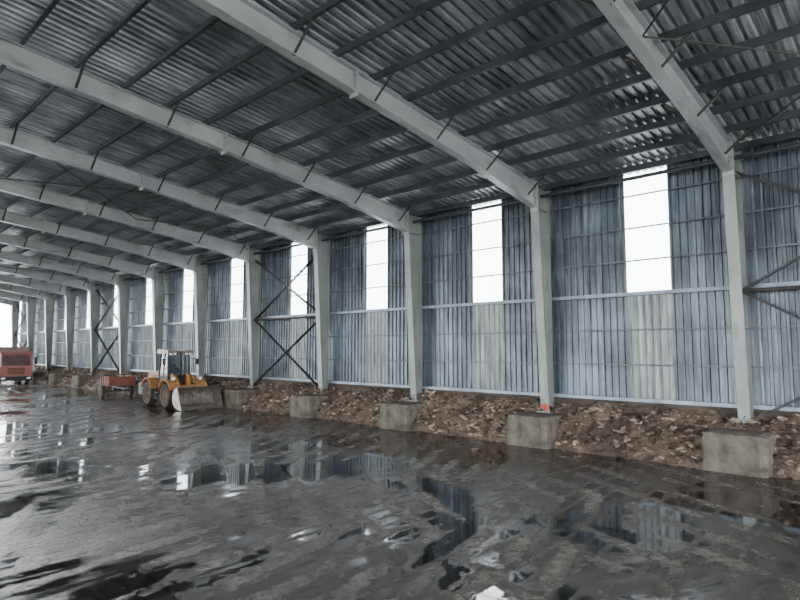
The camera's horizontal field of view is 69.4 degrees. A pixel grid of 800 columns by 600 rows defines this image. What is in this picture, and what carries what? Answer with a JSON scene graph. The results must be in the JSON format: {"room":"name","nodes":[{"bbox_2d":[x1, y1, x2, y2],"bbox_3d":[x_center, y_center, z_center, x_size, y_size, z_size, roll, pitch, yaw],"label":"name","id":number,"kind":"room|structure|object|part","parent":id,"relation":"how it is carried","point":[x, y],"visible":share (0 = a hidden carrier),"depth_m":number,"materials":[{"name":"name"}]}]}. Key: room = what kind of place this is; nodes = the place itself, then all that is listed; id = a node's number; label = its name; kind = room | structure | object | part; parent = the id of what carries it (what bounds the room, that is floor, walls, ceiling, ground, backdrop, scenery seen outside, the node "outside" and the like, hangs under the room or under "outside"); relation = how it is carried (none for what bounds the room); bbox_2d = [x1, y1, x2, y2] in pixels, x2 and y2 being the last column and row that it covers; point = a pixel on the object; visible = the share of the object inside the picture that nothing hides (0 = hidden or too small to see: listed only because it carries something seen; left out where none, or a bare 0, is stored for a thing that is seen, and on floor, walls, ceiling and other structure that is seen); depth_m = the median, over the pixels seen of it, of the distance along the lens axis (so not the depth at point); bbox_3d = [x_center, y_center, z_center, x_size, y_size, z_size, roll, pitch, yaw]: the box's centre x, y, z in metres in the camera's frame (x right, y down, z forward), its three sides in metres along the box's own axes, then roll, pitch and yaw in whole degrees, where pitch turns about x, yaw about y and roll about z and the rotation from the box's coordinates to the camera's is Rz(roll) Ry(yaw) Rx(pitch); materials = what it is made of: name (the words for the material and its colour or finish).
{"room":"unfinished warehouse","nodes":[
{"label":"unfinished warehouse","id":0,"kind":"room"},
{"bbox_2d":[11,300,19,346],"bbox_3d":[-43.305,3.721,64.916,0.500,7.861,0.925,-5,-7,43],"label":"steel column","id":1,"kind":"structure","parent":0,"point":[15,313],"depth_m":64.97,"materials":[{"name":"grey metal"}]},
{"bbox_2d":[0,297,11,306],"bbox_3d":[-58.311,-2.334,49.280,0.280,3.509,43.160,-5,-7,43],"label":"steel rafter","id":2,"kind":"object","parent":1,"relation":"on","point":[2,300],"visible":0.77,"depth_m":64.46,"materials":[{"name":"grey metal"}]},
{"bbox_2d":[14,305,26,346],"bbox_3d":[-41.075,3.856,62.890,5.936,7.010,0.210,-5,-7,43],"label":"brace","id":3,"kind":"object","parent":2,"relation":"attached to","point":[24,316],"visible":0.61,"depth_m":63.53,"materials":[{"name":"metal"}]},
{"bbox_2d":[27,296,35,365],"bbox_3d":[-38.917,3.375,60.838,0.500,7.861,0.925,-5,-7,43],"label":"steel column","id":4,"kind":"structure","parent":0,"point":[31,303],"depth_m":60.91,"materials":[{"name":"grey metal"}]},
{"bbox_2d":[44,292,54,370],"bbox_3d":[-34.529,3.029,56.761,0.500,7.861,0.925,-5,-7,43],"label":"steel column","id":5,"kind":"structure","parent":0,"point":[49,299],"depth_m":56.77,"materials":[{"name":"grey metal"}]},
{"bbox_2d":[65,286,75,370],"bbox_3d":[-30.141,2.684,52.684,0.500,7.861,0.925,-5,-7,43],"label":"steel column","id":6,"kind":"structure","parent":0,"point":[70,297],"depth_m":52.70,"materials":[{"name":"grey metal"}]},
{"bbox_2d":[89,282,100,374],"bbox_3d":[-25.753,2.338,48.606,0.500,7.861,0.925,-5,-7,43],"label":"steel column","id":7,"kind":"structure","parent":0,"point":[94,298],"depth_m":48.61,"materials":[{"name":"grey metal"}]},
{"bbox_2d":[117,274,129,374],"bbox_3d":[-21.365,1.992,44.529,0.500,7.861,0.925,-5,-7,43],"label":"steel column","id":8,"kind":"structure","parent":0,"point":[123,289],"depth_m":44.54,"materials":[{"name":"grey metal"}]},
{"bbox_2d":[152,269,164,370],"bbox_3d":[-16.976,1.646,40.452,0.500,7.861,0.925,-5,-7,43],"label":"steel column","id":9,"kind":"structure","parent":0,"point":[158,283],"depth_m":40.49,"materials":[{"name":"grey metal"}]},
{"bbox_2d":[193,258,207,377],"bbox_3d":[-12.588,1.300,36.374,0.500,7.861,0.925,-5,-7,43],"label":"steel column","id":10,"kind":"structure","parent":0,"point":[200,277],"depth_m":36.40,"materials":[{"name":"grey metal"}]},
{"bbox_2d":[246,246,260,387],"bbox_3d":[-8.200,0.954,32.297,0.500,7.861,0.925,-5,-7,43],"label":"steel column","id":11,"kind":"structure","parent":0,"point":[253,269],"depth_m":32.29,"materials":[{"name":"grey metal"}]},
{"bbox_2d":[313,231,329,388],"bbox_3d":[-3.812,0.608,28.220,0.500,7.861,0.925,-5,-7,43],"label":"steel column","id":12,"kind":"structure","parent":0,"point":[321,256],"depth_m":28.21,"materials":[{"name":"grey metal"}]},
{"bbox_2d":[0,381,799,599],"bbox_3d":[-25.980,4.626,17.266,92.000,0.001,47.500,-5,-7,43],"label":"floor","id":13,"kind":"structure","parent":0,"point":[137,541],"depth_m":11.11,"materials":[{"name":"grey concrete"}]},
{"bbox_2d":[0,347,36,384],"bbox_3d":[-36.384,6.039,53.766,3.100,3.363,8.110,4,-7,-42],"label":"dump truck","id":14,"kind":"object","parent":13,"relation":"on","point":[16,363],"visible":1,"depth_m":51.06,"materials":[{"name":"metal"}]},
{"bbox_2d":[29,371,46,381],"bbox_3d":[-34.815,7.428,56.077,1.565,1.020,1.836,-5,-7,43],"label":"pedestal","id":15,"kind":"object","parent":13,"relation":"on","point":[35,374],"visible":0.4,"depth_m":55.16,"materials":[{"name":"grey concrete"}]},
{"bbox_2d":[48,373,66,384],"bbox_3d":[-30.429,7.082,51.998,1.585,1.020,1.837,-5,-7,43],"label":"pedestal","id":16,"kind":"object","parent":13,"relation":"on","point":[53,377],"visible":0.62,"depth_m":51.15,"materials":[{"name":"grey concrete"}]},
{"bbox_2d":[71,375,90,387],"bbox_3d":[-26.041,6.736,47.920,1.578,1.020,1.840,-5,-7,43],"label":"pedestal","id":17,"kind":"object","parent":13,"relation":"on","point":[77,380],"visible":0.44,"depth_m":47.10,"materials":[{"name":"grey concrete"}]},
{"bbox_2d":[0,264,90,291],"bbox_3d":[-40.758,-3.718,32.971,0.280,3.509,43.160,-5,-7,43],"label":"steel rafter","id":18,"kind":"object","parent":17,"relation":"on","point":[59,279],"visible":1,"depth_m":46.36,"materials":[{"name":"grey metal"}]},
{"bbox_2d":[92,290,119,373],"bbox_3d":[-23.523,2.472,46.580,5.936,7.010,0.210,-5,-7,43],"label":"brace","id":19,"kind":"object","parent":18,"relation":"attached to","point":[103,299],"visible":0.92,"depth_m":46.82,"materials":[{"name":"metal"}]},
{"bbox_2d":[99,378,111,390],"bbox_3d":[-21.652,6.390,43.845,1.574,1.020,1.840,-5,-7,43],"label":"pedestal","id":20,"kind":"object","parent":13,"relation":"on","point":[100,384],"visible":0.09,"depth_m":43.21,"materials":[{"name":"grey concrete"}]},
{"bbox_2d":[100,375,135,398],"bbox_3d":[-18.390,5.686,37.881,1.947,1.376,3.625,4,-6,-37],"label":"trailer","id":21,"kind":"object","parent":13,"relation":"on","point":[119,383],"visible":1,"depth_m":37.56,"materials":[{"name":"metal"}]},
{"bbox_2d":[133,380,141,395],"bbox_3d":[-17.263,6.045,39.775,1.585,1.020,1.836,-5,-7,43],"label":"pedestal","id":22,"kind":"object","parent":13,"relation":"on","point":[136,386],"visible":0.17,"depth_m":39.07,"materials":[{"name":"grey concrete"}]},
{"bbox_2d":[0,233,153,280],"bbox_3d":[-31.982,-4.410,24.816,0.280,3.509,43.160,-5,-7,43],"label":"steel rafter","id":23,"kind":"object","parent":22,"relation":"on","point":[137,269],"visible":1,"depth_m":37.04,"materials":[{"name":"grey metal"}]},
{"bbox_2d":[138,349,223,410],"bbox_3d":[-12.414,4.318,32.290,6.483,3.167,2.337,-5,-7,45],"label":"wheel loader","id":24,"kind":"object","parent":13,"relation":"on","point":[176,387],"visible":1,"depth_m":31.57,"materials":[{"name":"metal"}]},
{"bbox_2d":[148,371,159,390],"bbox_3d":[-13.763,4.682,33.613,2.186,1.253,0.988,-5,-7,45],"label":"hood","id":25,"kind":"object","parent":24,"relation":"attached to","point":[151,374],"depth_m":33.37,"materials":[{"name":"metal"}]},
{"bbox_3d":[-12.717,3.880,32.631,1.268,1.825,1.376,-5,-7,45],"label":"cab frame","id":26,"kind":"part","parent":24,"relation":"part of","materials":[{"name":"white metal"}]},
{"bbox_3d":[-12.721,3.644,32.656,1.140,1.340,1.254,-5,-7,45],"label":"cab glass","id":27,"kind":"part","parent":24,"relation":"part of","materials":[{"name":"grey glass"}]},
{"bbox_2d":[223,388,259,408],"bbox_3d":[-8.487,5.352,31.614,1.577,1.020,1.837,-5,-7,43],"label":"pedestal","id":28,"kind":"object","parent":13,"relation":"on","point":[235,398],"visible":0.66,"depth_m":30.86,"materials":[{"name":"grey concrete"}]},
{"bbox_2d":[290,393,329,417],"bbox_3d":[-4.104,5.006,27.538,1.583,1.020,1.835,-5,-7,43],"label":"pedestal","id":29,"kind":"object","parent":13,"relation":"on","point":[301,405],"visible":0.71,"depth_m":26.78,"materials":[{"name":"grey concrete"}]},
{"bbox_2d":[0,125,316,251],"bbox_3d":[-18.818,-5.448,12.584,0.280,3.509,43.160,-5,-7,43],"label":"steel rafter","id":30,"kind":"object","parent":29,"relation":"on","point":[34,145],"visible":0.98,"depth_m":22.42,"materials":[{"name":"grey metal"}]},
{"bbox_2d":[1,399,765,585],"bbox_3d":[-8.485,4.973,21.411,37.940,0.077,12.262,-5,-7,43],"label":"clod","id":31,"kind":"object","parent":13,"relation":"on","point":[330,525],"visible":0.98,"depth_m":11.53,"materials":[{"name":"brown soil"}]},
{"bbox_2d":[379,401,422,430],"bbox_3d":[0.291,4.660,23.455,1.582,1.020,1.839,-5,-7,43],"label":"pedestal","id":32,"kind":"object","parent":13,"relation":"on","point":[396,415],"visible":0.71,"depth_m":22.73,"materials":[{"name":"grey concrete"}]},
{"bbox_2d":[32,365,799,480],"bbox_3d":[-10.686,5.292,33.580,89.880,1.688,2.020,-5,-7,43],"label":"rubble heap","id":33,"kind":"object","parent":13,"relation":"on","point":[671,436],"visible":0.53,"depth_m":19.14,"materials":[{"name":"brown stone"}]},
{"bbox_2d":[506,411,564,448],"bbox_3d":[4.676,4.314,19.381,1.568,1.020,1.846,-5,-7,43],"label":"pedestal","id":34,"kind":"object","parent":13,"relation":"on","point":[538,430],"visible":0.78,"depth_m":18.67,"materials":[{"name":"grey concrete"}]},
{"bbox_2d":[189,0,537,211],"bbox_3d":[-10.041,-6.140,4.429,0.280,3.509,43.160,-5,-7,43],"label":"steel rafter","id":35,"kind":"object","parent":34,"relation":"on","point":[249,18],"visible":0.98,"depth_m":14.15,"materials":[{"name":"grey metal"}]},
{"bbox_2d":[702,428,775,477],"bbox_3d":[9.064,3.968,15.306,1.585,1.020,1.837,-5,-7,43],"label":"pedestal","id":36,"kind":"object","parent":13,"relation":"on","point":[724,450],"visible":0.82,"depth_m":14.63,"materials":[{"name":"grey concrete"}]},
{"bbox_3d":[-39.206,7.774,60.152,1.588,1.020,1.835,-5,-7,43],"label":"pedestal","id":37,"kind":"object","parent":13,"relation":"on","visible":0},
{"bbox_2d":[0,290,27,303],"bbox_3d":[-53.923,-2.680,45.203,0.280,3.509,43.160,-5,-7,43],"label":"steel rafter","id":38,"kind":"object","parent":37,"relation":"on","point":[4,294],"visible":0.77,"depth_m":59.90,"materials":[{"name":"grey metal"}]},
{"bbox_3d":[-29.144,1.991,-7.997,1.582,1.020,1.839,-5,-7,43],"label":"pedestal","id":39,"kind":"object","parent":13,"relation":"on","visible":0},
{"bbox_2d":[0,35,408,234],"bbox_3d":[-14.430,-5.794,8.507,0.280,3.509,43.160,-5,-7,43],"label":"steel rafter","id":40,"kind":"object","parent":39,"relation":"on","point":[17,56],"visible":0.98,"depth_m":17.16,"materials":[{"name":"grey metal"}]},
{"bbox_3d":[-37.922,2.683,0.162,1.577,1.020,1.837,-5,-7,43],"label":"pedestal","id":41,"kind":"object","parent":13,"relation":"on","visible":0},
{"bbox_2d":[0,176,248,263],"bbox_3d":[-23.206,-5.102,16.662,0.280,3.509,43.160,-5,-7,43],"label":"steel rafter","id":42,"kind":"object","parent":41,"relation":"on","point":[229,248],"visible":0.98,"depth_m":27.42,"materials":[{"name":"grey metal"}]},
{"bbox_2d":[253,257,317,387],"bbox_3d":[-5.970,1.088,30.271,5.936,7.010,0.210,-5,-7,43],"label":"brace","id":43,"kind":"object","parent":42,"relation":"attached to","point":[312,259],"visible":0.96,"depth_m":30.22,"materials":[{"name":"metal"}]},
{"bbox_2d":[0,0,799,291],"bbox_3d":[-25.403,-5.390,18.736,90.500,2.662,44.650,-5,-7,43],"label":"purlins","id":44,"kind":"structure","parent":42,"relation":"on","point":[754,5],"depth_m":15.94,"materials":[{"name":"metal"}]},
{"bbox_2d":[0,0,752,301],"bbox_3d":[-17.732,-4.413,26.909,91.539,2.939,19.586,-5,-7,43],"label":"braces","id":45,"kind":"object","parent":44,"relation":"attached to","point":[591,2],"visible":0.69,"depth_m":15.94,"materials":[{"name":"metal"}]},
{"bbox_2d":[0,0,799,282],"bbox_3d":[-12.623,-4.617,23.595,54.032,2.233,18.631,-5,-7,43],"label":"rod","id":46,"kind":"object","parent":44,"relation":"attached to","point":[666,2],"visible":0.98,"depth_m":14.19,"materials":[{"name":"metal"}]},
{"bbox_3d":[-42.314,3.030,4.244,1.580,1.020,1.841,-5,-7,43],"label":"pedestal","id":47,"kind":"object","parent":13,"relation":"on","visible":0},
{"bbox_2d":[0,209,195,273],"bbox_3d":[-27.594,-4.756,20.739,0.280,3.509,43.160,-5,-7,43],"label":"steel rafter","id":48,"kind":"object","parent":47,"relation":"on","point":[175,259],"visible":1,"depth_m":32.30,"materials":[{"name":"grey metal"}]},
{"bbox_3d":[-59.864,4.413,20.546,1.585,1.020,1.837,-5,-7,43],"label":"pedestal","id":49,"kind":"object","parent":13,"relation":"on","visible":0},
{"bbox_2d":[0,274,65,296],"bbox_3d":[-45.147,-3.372,37.048,0.280,3.509,43.160,-5,-7,43],"label":"steel rafter","id":50,"kind":"object","parent":49,"relation":"on","point":[49,287],"visible":0.99,"depth_m":50.90,"materials":[{"name":"grey metal"}]},
{"bbox_3d":[-64.250,4.759,24.625,1.565,1.020,1.836,-5,-7,43],"label":"pedestal","id":51,"kind":"object","parent":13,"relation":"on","visible":0},
{"bbox_2d":[0,283,45,300],"bbox_3d":[-49.535,-3.026,41.126,0.280,3.509,43.160,-5,-7,43],"label":"steel rafter","id":52,"kind":"object","parent":51,"relation":"on","point":[26,291],"visible":0.95,"depth_m":55.44,"materials":[{"name":"grey metal"}]},
{"bbox_3d":[-51.087,3.721,12.392,1.574,1.020,1.840,-5,-7,43],"label":"pedestal","id":53,"kind":"object","parent":13,"relation":"on","visible":0},
{"bbox_2d":[0,250,118,286],"bbox_3d":[-36.370,-4.064,28.893,0.280,3.509,43.160,-5,-7,43],"label":"steel rafter","id":54,"kind":"object","parent":53,"relation":"on","point":[102,276],"visible":1,"depth_m":41.69,"materials":[{"name":"grey metal"}]},
{"bbox_2d":[0,0,799,288],"bbox_3d":[-17.592,-4.871,27.135,91.250,2.768,22.950,-5,-7,43],"label":"ceiling","id":55,"kind":"structure","parent":0,"point":[72,28],"depth_m":15.32,"materials":[{"name":"grey metal"}]},
{"bbox_2d":[19,138,799,417],"bbox_3d":[-9.937,1.632,34.785,90.600,8.930,0.256,-5,-7,43],"label":"wall","id":56,"kind":"structure","parent":0,"point":[773,347],"depth_m":20.39,"materials":[{"name":"grey metal"}]},
{"bbox_2d":[18,165,799,411],"bbox_3d":[-10.078,1.295,34.662,90.400,6.570,0.147,-5,-7,43],"label":"girts","id":57,"kind":"object","parent":56,"relation":"attached to","point":[791,283],"depth_m":20.53,"materials":[{"name":"metal"}]},
{"bbox_2d":[404,215,421,401],"bbox_3d":[0.576,0.262,24.142,0.500,7.861,0.925,-5,-7,43],"label":"steel column","id":58,"kind":"structure","parent":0,"point":[412,241],"depth_m":24.13,"materials":[{"name":"grey metal"}]},
{"bbox_2d":[531,188,553,412],"bbox_3d":[4.964,-0.084,20.065,0.500,7.861,0.925,-5,-7,43],"label":"steel column","id":59,"kind":"structure","parent":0,"point":[540,219],"depth_m":19.99,"materials":[{"name":"grey metal"}]},
{"bbox_2d":[722,141,753,423],"bbox_3d":[9.352,-0.430,15.988,0.500,7.861,0.925,-5,-7,43],"label":"steel column","id":60,"kind":"structure","parent":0,"point":[732,185],"depth_m":15.82,"materials":[{"name":"grey metal"}]},
{"bbox_2d":[592,0,733,176],"bbox_3d":[-5.653,-6.486,0.352,0.280,3.509,43.160,-5,-7,43],"label":"steel rafter","id":61,"kind":"object","parent":60,"relation":"on","point":[624,16],"visible":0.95,"depth_m":12.61,"materials":[{"name":"grey metal"}]},
{"bbox_2d":[16,142,799,301],"bbox_3d":[-10.410,-2.432,34.621,90.000,0.114,0.120,-5,-7,43],"label":"strut","id":62,"kind":"object","parent":61,"relation":"attached to","point":[795,145],"visible":0.95,"depth_m":19.71,"materials":[{"name":"metal"}]},
{"bbox_2d":[735,171,799,420],"bbox_3d":[11.582,-0.296,13.962,5.936,7.010,0.210,-5,-7,43],"label":"brace","id":63,"kind":"object","parent":60,"relation":"attached to","point":[745,290],"visible":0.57,"depth_m":15.45,"materials":[{"name":"metal"}]}
]}

